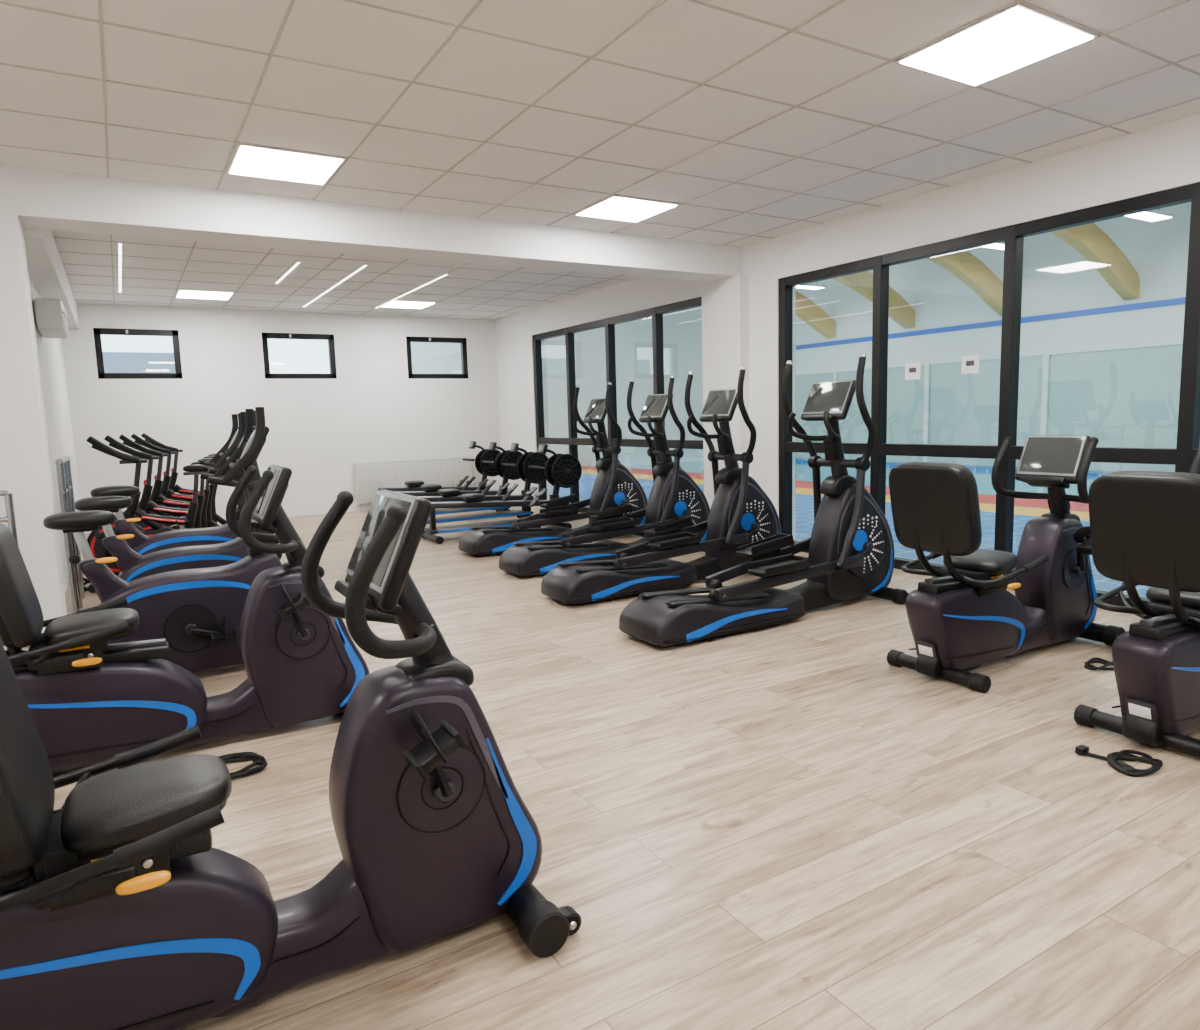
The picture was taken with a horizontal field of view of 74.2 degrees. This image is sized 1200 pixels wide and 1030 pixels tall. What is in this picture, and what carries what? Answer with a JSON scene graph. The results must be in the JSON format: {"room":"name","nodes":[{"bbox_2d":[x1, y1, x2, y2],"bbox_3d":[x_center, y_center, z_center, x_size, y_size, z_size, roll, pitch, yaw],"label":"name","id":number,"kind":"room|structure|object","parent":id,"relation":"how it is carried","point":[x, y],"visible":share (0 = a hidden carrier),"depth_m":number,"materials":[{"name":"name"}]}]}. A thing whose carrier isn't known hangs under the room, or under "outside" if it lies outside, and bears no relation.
{"room":"gym","nodes":[
{"label":"gym","id":0,"kind":"room"},
{"bbox_2d":[0,165,66,632],"bbox_3d":[-4.720,-0.631,4.941,2.050,3.100,0.400,-6,8,-31],"label":"wall","id":1,"kind":"structure","parent":0,"point":[25,471],"depth_m":5.26,"materials":[{"name":"paint"}]},
{"bbox_2d":[23,228,78,329],"bbox_3d":[-5.529,-2.373,8.020,0.199,0.343,5.998,-6,8,-31],"label":"bulkhead","id":2,"kind":"object","parent":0,"point":[45,266],"visible":0.57,"depth_m":6.90,"materials":[{"name":"paint"}]},
{"bbox_2d":[28,273,79,581],"bbox_3d":[-5.705,-0.991,8.062,0.300,3.100,6.000,-6,8,-31],"label":"wall","id":3,"kind":"structure","parent":0,"point":[50,352],"depth_m":8.02,"materials":[{"name":"paint"}]},
{"bbox_2d":[34,298,68,338],"bbox_3d":[-4.989,-1.785,7.236,0.215,0.290,0.850,-6,8,-31],"label":"air conditioner","id":4,"kind":"object","parent":3,"relation":"attached to","point":[50,313],"visible":1,"depth_m":6.90,"materials":[{"name":"white plastic"}]},
{"bbox_2d":[63,532,84,591],"bbox_3d":[-5.523,0.499,8.323,0.015,0.070,5.985,-6,8,-31],"label":"baseboard","id":5,"kind":"structure","parent":3,"relation":"attached to","point":[66,580],"depth_m":7.20,"materials":[{"name":"paint"}]},
{"bbox_2d":[62,303,501,517],"bbox_3d":[-4.544,-1.563,12.399,6.800,3.100,0.300,-6,8,-31],"label":"wall","id":6,"kind":"structure","parent":0,"point":[372,411],"depth_m":12.12,"materials":[{"name":"paint"}]},
{"bbox_2d":[93,328,181,378],"bbox_3d":[-6.428,-2.241,11.070,1.020,0.680,0.110,-6,8,-31],"label":"window","id":7,"kind":"structure","parent":6,"relation":"in","point":[98,332],"depth_m":11.03,"materials":[{"name":"black metal"}]},
{"bbox_2d":[85,506,369,533],"bbox_3d":[-4.398,-0.048,12.464,6.250,0.070,0.015,-6,8,-31],"label":"baseboard","id":8,"kind":"structure","parent":6,"relation":"attached to","point":[350,509],"depth_m":12.42,"materials":[{"name":"paint"}]},
{"bbox_2d":[262,333,336,378],"bbox_3d":[-4.599,-2.429,12.156,1.050,0.680,0.110,-6,8,-31],"label":"window","id":9,"kind":"structure","parent":6,"relation":"in","point":[265,336],"depth_m":12.13,"materials":[{"name":"black metal"}]},
{"bbox_2d":[406,336,467,378],"bbox_3d":[-2.723,-2.621,13.269,1.050,0.680,0.110,-6,8,-31],"label":"window","id":10,"kind":"structure","parent":6,"relation":"in","point":[463,343],"depth_m":13.26,"materials":[{"name":"black metal"}]},
{"bbox_2d":[411,306,703,465],"bbox_3d":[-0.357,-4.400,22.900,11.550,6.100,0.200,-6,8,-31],"label":"window glass","id":11,"kind":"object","parent":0,"point":[682,330],"depth_m":23.48,"materials":[{"name":"clear glass"}]},
{"bbox_2d":[0,0,1199,319],"bbox_3d":[-1.120,-2.382,4.818,8.400,0.200,16.600,-6,8,-31],"label":"ceiling","id":12,"kind":"structure","parent":0,"point":[684,39],"depth_m":4.43,"materials":[{"name":"tile"}]},
{"bbox_2d":[118,241,121,291],"bbox_3d":[-5.123,-2.609,8.475,0.035,0.024,3.000,-6,8,-31],"label":"recessed light","id":13,"kind":"object","parent":12,"relation":"in","point":[119,242],"visible":1,"depth_m":8.20,"materials":[{"name":"white plastic"}]},
{"bbox_2d":[175,290,233,299],"bbox_3d":[-5.082,-2.829,10.202,0.630,0.016,0.630,-6,8,-31],"label":"led panel","id":14,"kind":"object","parent":12,"relation":"in","point":[197,294],"depth_m":10.16,"materials":[{"name":"white plastic"}]},
{"bbox_2d":[227,143,345,184],"bbox_3d":[-2.070,-2.296,5.221,0.630,0.016,0.630,-6,8,-31],"label":"led panel","id":15,"kind":"object","parent":12,"relation":"in","point":[248,160],"depth_m":5.17,"materials":[{"name":"white plastic"}]},
{"bbox_2d":[275,260,300,283],"bbox_3d":[-3.495,-2.704,8.863,0.035,0.024,1.400,-6,8,-31],"label":"recessed light","id":16,"kind":"object","parent":12,"relation":"in","point":[297,262],"visible":1,"depth_m":8.78,"materials":[{"name":"white plastic"}]},
{"bbox_2d":[302,263,367,306],"bbox_3d":[-3.388,-2.844,9.969,0.035,0.024,3.400,-6,8,-31],"label":"recessed light","id":17,"kind":"object","parent":12,"relation":"in","point":[362,266],"visible":1,"depth_m":9.63,"materials":[{"name":"white plastic"}]},
{"bbox_2d":[11,166,742,281],"bbox_3d":[-1.248,-2.379,6.853,6.150,0.300,0.400,-6,8,-31],"label":"ceiling beam","id":18,"kind":"structure","parent":12,"relation":"attached to","point":[44,199],"depth_m":6.19,"materials":[{"name":"white paint"}]},
{"bbox_2d":[381,300,435,308],"bbox_3d":[-2.797,-3.063,11.558,0.630,0.016,0.630,-6,8,-31],"label":"led panel","id":19,"kind":"object","parent":12,"relation":"in","point":[396,304],"depth_m":11.51,"materials":[{"name":"white plastic"}]},
{"bbox_2d":[375,272,447,307],"bbox_3d":[-2.546,-2.930,10.469,0.035,0.024,3.000,-6,8,-31],"label":"recessed light","id":20,"kind":"object","parent":12,"relation":"in","point":[445,273],"visible":1,"depth_m":10.21,"materials":[{"name":"white plastic"}]},
{"bbox_2d":[0,0,1199,319],"bbox_3d":[-1.091,-2.275,4.788,8.000,0.006,16.100,-6,8,-31],"label":"grid","id":21,"kind":"object","parent":12,"relation":"attached to","point":[100,21],"depth_m":4.61,"materials":[{"name":"white metal"}]},
{"bbox_2d":[574,195,678,221],"bbox_3d":[0.214,-2.530,6.577,0.630,0.016,0.630,-6,8,-31],"label":"led panel","id":22,"kind":"object","parent":12,"relation":"in","point":[614,207],"depth_m":6.53,"materials":[{"name":"white plastic"}]},
{"bbox_2d":[896,2,1097,85],"bbox_3d":[1.889,-2.233,3.807,0.630,0.016,0.630,-6,8,-31],"label":"led panel","id":23,"kind":"object","parent":12,"relation":"in","point":[1018,35],"depth_m":3.75,"materials":[{"name":"white plastic"}]},
{"bbox_2d":[3,500,1199,1029],"bbox_3d":[-1.026,0.892,5.225,8.400,0.200,16.600,-6,8,-31],"label":"floor","id":24,"kind":"structure","parent":0,"point":[788,825],"depth_m":2.69,"materials":[{"name":"brown wood"}]},
{"bbox_2d":[0,490,29,647],"bbox_3d":[-4.261,0.405,4.860,1.172,1.037,0.044,-6,8,-31],"label":"handrail","id":25,"kind":"object","parent":24,"relation":"on","point":[9,506],"visible":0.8,"depth_m":5.09,"materials":[{"name":"silver metal"}]},
{"bbox_2d":[55,456,84,612],"bbox_3d":[-4.159,0.146,6.244,0.048,1.203,0.940,-6,8,-31],"label":"radiator","id":26,"kind":"object","parent":24,"relation":"on","point":[63,468],"visible":0.77,"depth_m":5.91,"materials":[{"name":"silver metal"}]},
{"bbox_2d":[83,436,208,592],"bbox_3d":[-4.140,-0.059,7.289,1.205,1.352,0.544,-6,8,-31],"label":"bike","id":27,"kind":"object","parent":24,"relation":"on","point":[98,549],"visible":0.41,"depth_m":7.21,"materials":[{"name":"black plastic"}]},
{"bbox_2d":[104,435,204,529],"bbox_3d":[-4.449,-0.143,8.032,1.205,1.352,0.544,-6,8,-31],"label":"bike","id":28,"kind":"object","parent":24,"relation":"on","point":[144,504],"visible":0.33,"depth_m":7.96,"materials":[{"name":"black plastic"}]},
{"bbox_2d":[43,407,281,672],"bbox_3d":[-2.325,0.170,4.421,1.239,1.503,0.619,-6,8,-31],"label":"bike","id":29,"kind":"object","parent":24,"relation":"on","point":[198,612],"visible":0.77,"depth_m":4.36,"materials":[{"name":"black plastic"}]},
{"bbox_2d":[74,410,255,581],"bbox_3d":[-2.763,0.070,5.319,1.239,1.503,0.619,-6,8,-31],"label":"bike","id":30,"kind":"object","parent":24,"relation":"on","point":[132,565],"visible":0.41,"depth_m":5.16,"materials":[{"name":"black plastic"}]},
{"bbox_2d":[119,434,211,527],"bbox_3d":[-4.759,-0.226,8.774,1.205,1.352,0.544,-6,8,-31],"label":"bike","id":31,"kind":"object","parent":24,"relation":"on","point":[155,497],"visible":0.33,"depth_m":8.70,"materials":[{"name":"black plastic"}]},
{"bbox_2d":[90,413,244,555],"bbox_3d":[-3.253,-0.031,6.244,1.239,1.503,0.619,-6,8,-31],"label":"bike","id":32,"kind":"object","parent":24,"relation":"on","point":[140,543],"visible":0.3,"depth_m":6.12,"materials":[{"name":"black plastic"}]},
{"bbox_2d":[131,434,219,526],"bbox_3d":[-5.068,-0.310,9.517,1.205,1.352,0.544,-6,8,-31],"label":"bike","id":33,"kind":"object","parent":24,"relation":"on","point":[165,491],"visible":0.22,"depth_m":9.45,"materials":[{"name":"black plastic"}]},
{"bbox_2d":[141,433,226,524],"bbox_3d":[-5.378,-0.393,10.260,1.205,1.352,0.544,-6,8,-31],"label":"bike","id":34,"kind":"object","parent":24,"relation":"on","point":[176,488],"visible":0.26,"depth_m":10.19,"materials":[{"name":"black plastic"}]},
{"bbox_2d":[0,465,368,777],"bbox_3d":[-1.771,0.419,3.442,1.545,1.218,0.628,-6,8,-32],"label":"bike","id":35,"kind":"object","parent":24,"relation":"on","point":[90,700],"visible":0.9,"depth_m":3.35,"materials":[{"name":"black plastic"}]},
{"bbox_2d":[218,752,267,778],"bbox_3d":[-1.554,1.034,3.245,0.346,0.034,0.247,-6,8,-31],"label":"power cord","id":36,"kind":"object","parent":24,"relation":"on","point":[257,759],"visible":0.52,"depth_m":3.31,"materials":[{"name":"black rubber"}]},
{"bbox_2d":[0,489,581,1029],"bbox_3d":[-0.834,0.585,1.891,1.545,1.218,0.628,-6,8,-32],"label":"bike","id":37,"kind":"object","parent":24,"relation":"on","point":[119,909],"visible":1,"depth_m":1.86,"materials":[{"name":"black plastic"}]},
{"bbox_2d":[354,457,474,510],"bbox_3d":[-3.029,-0.526,13.164,2.010,0.766,0.117,-6,8,-31],"label":"radiator","id":38,"kind":"object","parent":24,"relation":"on","point":[446,472],"visible":0.59,"depth_m":13.01,"materials":[{"name":"white metal"}]},
{"bbox_2d":[378,441,500,509],"bbox_3d":[-2.417,-0.572,12.148,2.041,1.072,0.624,-6,8,-31],"label":"rowing machine","id":39,"kind":"object","parent":24,"relation":"on","point":[485,469],"visible":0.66,"depth_m":12.38,"materials":[{"name":"grey metal"}]},
{"bbox_2d":[398,442,522,514],"bbox_3d":[-1.996,-0.485,11.356,2.041,1.072,0.624,-6,8,-31],"label":"rowing machine","id":40,"kind":"object","parent":24,"relation":"on","point":[506,472],"visible":0.66,"depth_m":11.55,"materials":[{"name":"grey metal"}]},
{"bbox_2d":[419,443,548,523],"bbox_3d":[-1.592,-0.397,10.553,2.041,1.072,0.624,-6,8,-31],"label":"rowing machine","id":41,"kind":"object","parent":24,"relation":"on","point":[528,475],"visible":0.72,"depth_m":10.76,"materials":[{"name":"grey metal"}]},
{"bbox_2d":[422,444,581,543],"bbox_3d":[-1.154,-0.312,9.771,2.041,1.072,0.624,-6,8,-31],"label":"rowing machine","id":42,"kind":"object","parent":24,"relation":"on","point":[560,470],"visible":0.87,"depth_m":9.86,"materials":[{"name":"grey metal"}]},
{"bbox_2d":[458,382,647,555],"bbox_3d":[-0.477,-0.550,8.731,2.262,1.762,0.710,-5,8,-26],"label":"elliptical trainer","id":43,"kind":"object","parent":24,"relation":"on","point":[614,485],"visible":0.84,"depth_m":8.77,"materials":[{"name":"black plastic"}]},
{"bbox_2d":[499,375,709,576],"bbox_3d":[0.097,-0.424,7.590,2.262,1.762,0.710,-5,8,-26],"label":"elliptical trainer","id":44,"kind":"object","parent":24,"relation":"on","point":[674,494],"visible":0.74,"depth_m":7.63,"materials":[{"name":"black plastic"}]},
{"bbox_2d":[541,366,780,603],"bbox_3d":[0.563,-0.304,6.511,2.262,1.762,0.710,-5,8,-26],"label":"elliptical trainer","id":45,"kind":"object","parent":24,"relation":"on","point":[741,513],"visible":0.95,"depth_m":6.55,"materials":[{"name":"black plastic"}]},
{"bbox_2d":[619,353,908,646],"bbox_3d":[1.145,-0.179,5.375,2.262,1.762,0.710,-5,8,-26],"label":"elliptical trainer","id":46,"kind":"object","parent":24,"relation":"on","point":[850,545],"visible":0.99,"depth_m":5.45,"materials":[{"name":"black plastic"}]},
{"bbox_2d":[887,435,1124,692],"bbox_3d":[2.272,0.189,4.359,1.546,1.218,0.628,-6,8,-32],"label":"bike","id":47,"kind":"object","parent":24,"relation":"on","point":[962,618],"visible":0.98,"depth_m":4.17,"materials":[{"name":"black plastic"}]},
{"bbox_2d":[1084,657,1113,670],"bbox_3d":[2.754,0.785,4.261,0.437,0.034,0.163,-6,8,-31],"label":"power cord","id":48,"kind":"object","parent":24,"relation":"on","point":[1106,663],"visible":0.63,"depth_m":4.22,"materials":[{"name":"black rubber"}]},
{"bbox_2d":[1075,745,1162,776],"bbox_3d":[2.038,0.949,3.109,0.224,0.033,0.270,-6,8,-31],"label":"power cord","id":49,"kind":"object","parent":24,"relation":"on","point":[1112,758],"visible":1,"depth_m":3.09,"materials":[{"name":"black rubber"}]},
{"bbox_2d":[1074,448,1199,757],"bbox_3d":[2.775,0.283,3.489,1.546,1.218,0.628,-6,8,-32],"label":"bike","id":50,"kind":"object","parent":24,"relation":"on","point":[1145,525],"visible":1,"depth_m":3.15,"materials":[{"name":"black plastic"}]},
{"bbox_2d":[701,275,749,508],"bbox_3d":[1.361,-1.109,8.607,0.120,2.800,0.630,-6,8,-31],"label":"column","id":51,"kind":"structure","parent":0,"point":[725,302],"depth_m":8.42,"materials":[{"name":"paint"}]},
{"bbox_2d":[495,113,1199,539],"bbox_3d":[2.486,-1.103,7.077,0.250,3.100,16.100,-6,8,-31],"label":"wall","id":52,"kind":"structure","parent":0,"point":[1165,156],"depth_m":7.14,"materials":[{"name":"paint"}]},
{"bbox_2d":[533,297,702,511],"bbox_3d":[0.165,-1.303,10.844,0.110,2.700,4.450,-6,8,-31],"label":"window","id":53,"kind":"structure","parent":52,"relation":"in","point":[656,313],"depth_m":10.80,"materials":[{"name":"black metal"}]},
{"bbox_2d":[779,182,1199,606],"bbox_3d":[3.707,-0.676,4.986,0.110,2.700,7.200,-6,8,-31],"label":"window","id":54,"kind":"structure","parent":52,"relation":"in","point":[1183,455],"depth_m":5.99,"materials":[{"name":"black metal"}]},
{"bbox_2d":[905,362,920,379],"bbox_3d":[2.632,-1.209,6.684,0.006,0.140,0.150,-6,8,-31],"label":"paper","id":55,"kind":"object","parent":54,"relation":"attached to","point":[912,370],"visible":1,"depth_m":6.68,"materials":[{"name":"white paper"}]},
{"bbox_2d":[961,355,978,373],"bbox_3d":[2.904,-1.181,6.229,0.006,0.140,0.150,-6,8,-31],"label":"paper","id":56,"kind":"object","parent":54,"relation":"attached to","point":[970,364],"visible":1,"depth_m":6.23,"materials":[{"name":"white paper"}]},
{"bbox_2d":[551,458,1149,597],"bbox_3d":[6.455,-0.142,12.102,11.490,0.230,26.000,-6,8,-31],"label":"swimming pool","id":57,"kind":"structure","parent":0,"point":[1025,510],"depth_m":10.95,"materials":[{"name":"blue liquid"}]},
{"bbox_2d":[625,460,1097,494],"bbox_3d":[8.601,-0.333,13.379,4.800,0.170,25.800,-6,8,-31],"label":"pool water","id":58,"kind":"object","parent":57,"relation":"in","point":[803,472],"depth_m":17.39,"materials":[{"name":"blue liquid"}]},
{"bbox_2d":[796,202,1190,471],"bbox_3d":[11.399,-3.718,14.708,0.260,6.100,26.000,-6,8,-31],"label":"wall","id":59,"kind":"structure","parent":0,"point":[1094,362],"depth_m":17.48,"materials":[{"name":"white paint"}]},
{"bbox_3d":[6.309,-6.131,11.372,11.550,0.200,26.000,-6,8,-31],"label":"pool hall","id":60,"kind":"object","parent":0,"visible":0},
{"bbox_2d":[796,282,825,289],"bbox_3d":[5.066,-6.365,19.866,1.300,1.301,0.350,-6,8,-31],"label":"pool light","id":61,"kind":"object","parent":60,"relation":"hanging from","point":[804,286],"visible":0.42,"depth_m":19.99,"materials":[{"name":"white plastic"}]},
{"bbox_2d":[796,291,835,338],"bbox_3d":[1.569,-5.528,19.367,11.889,2.100,0.240,-6,8,-31],"label":"beam","id":62,"kind":"structure","parent":60,"relation":"attached to","point":[807,310],"depth_m":21.90,"materials":[{"name":"yellow wood"}]},
{"bbox_2d":[831,271,914,328],"bbox_3d":[2.909,-5.291,17.151,11.889,2.100,0.240,-6,8,-31],"label":"beam","id":63,"kind":"structure","parent":60,"relation":"attached to","point":[901,311],"depth_m":19.58,"materials":[{"name":"yellow wood"}]},
{"bbox_2d":[926,250,1002,315],"bbox_3d":[4.249,-5.054,14.936,11.889,2.100,0.240,-6,8,-31],"label":"beam","id":64,"kind":"structure","parent":60,"relation":"attached to","point":[963,265],"depth_m":17.16,"materials":[{"name":"yellow wood"}]},
{"bbox_2d":[982,242,1024,249],"bbox_3d":[7.745,-5.891,15.435,1.300,1.301,0.350,-6,8,-31],"label":"pool light","id":65,"kind":"object","parent":60,"relation":"hanging from","point":[1000,245],"visible":0.14,"depth_m":15.49,"materials":[{"name":"white plastic"}]},
{"bbox_2d":[1051,223,1139,299],"bbox_3d":[5.588,-4.817,12.720,11.889,2.100,0.240,-6,8,-31],"label":"beam","id":66,"kind":"structure","parent":60,"relation":"attached to","point":[1091,242],"depth_m":15.02,"materials":[{"name":"yellow wood"}]},
{"bbox_2d":[1125,209,1173,221],"bbox_3d":[9.085,-5.654,13.219,1.300,1.301,0.350,-6,8,-31],"label":"pool light","id":67,"kind":"object","parent":60,"relation":"hanging from","point":[1153,215],"visible":0.41,"depth_m":13.34,"materials":[{"name":"white plastic"}]},
{"label":"outside","id":68,"kind":"structure","parent":0,"visible":0},
{"bbox_3d":[-19.797,-4.074,52.311,100.000,0.300,69.700,-6,8,-31],"label":"ground","id":69,"kind":"structure","parent":68,"visible":0},
{"bbox_2d":[103,352,174,372],"bbox_3d":[-15.306,-4.253,34.882,34.000,5.500,8.000,-6,8,-31],"label":"neighbouring building","id":70,"kind":"structure","parent":69,"relation":"on","point":[114,362],"depth_m":29.08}
]}

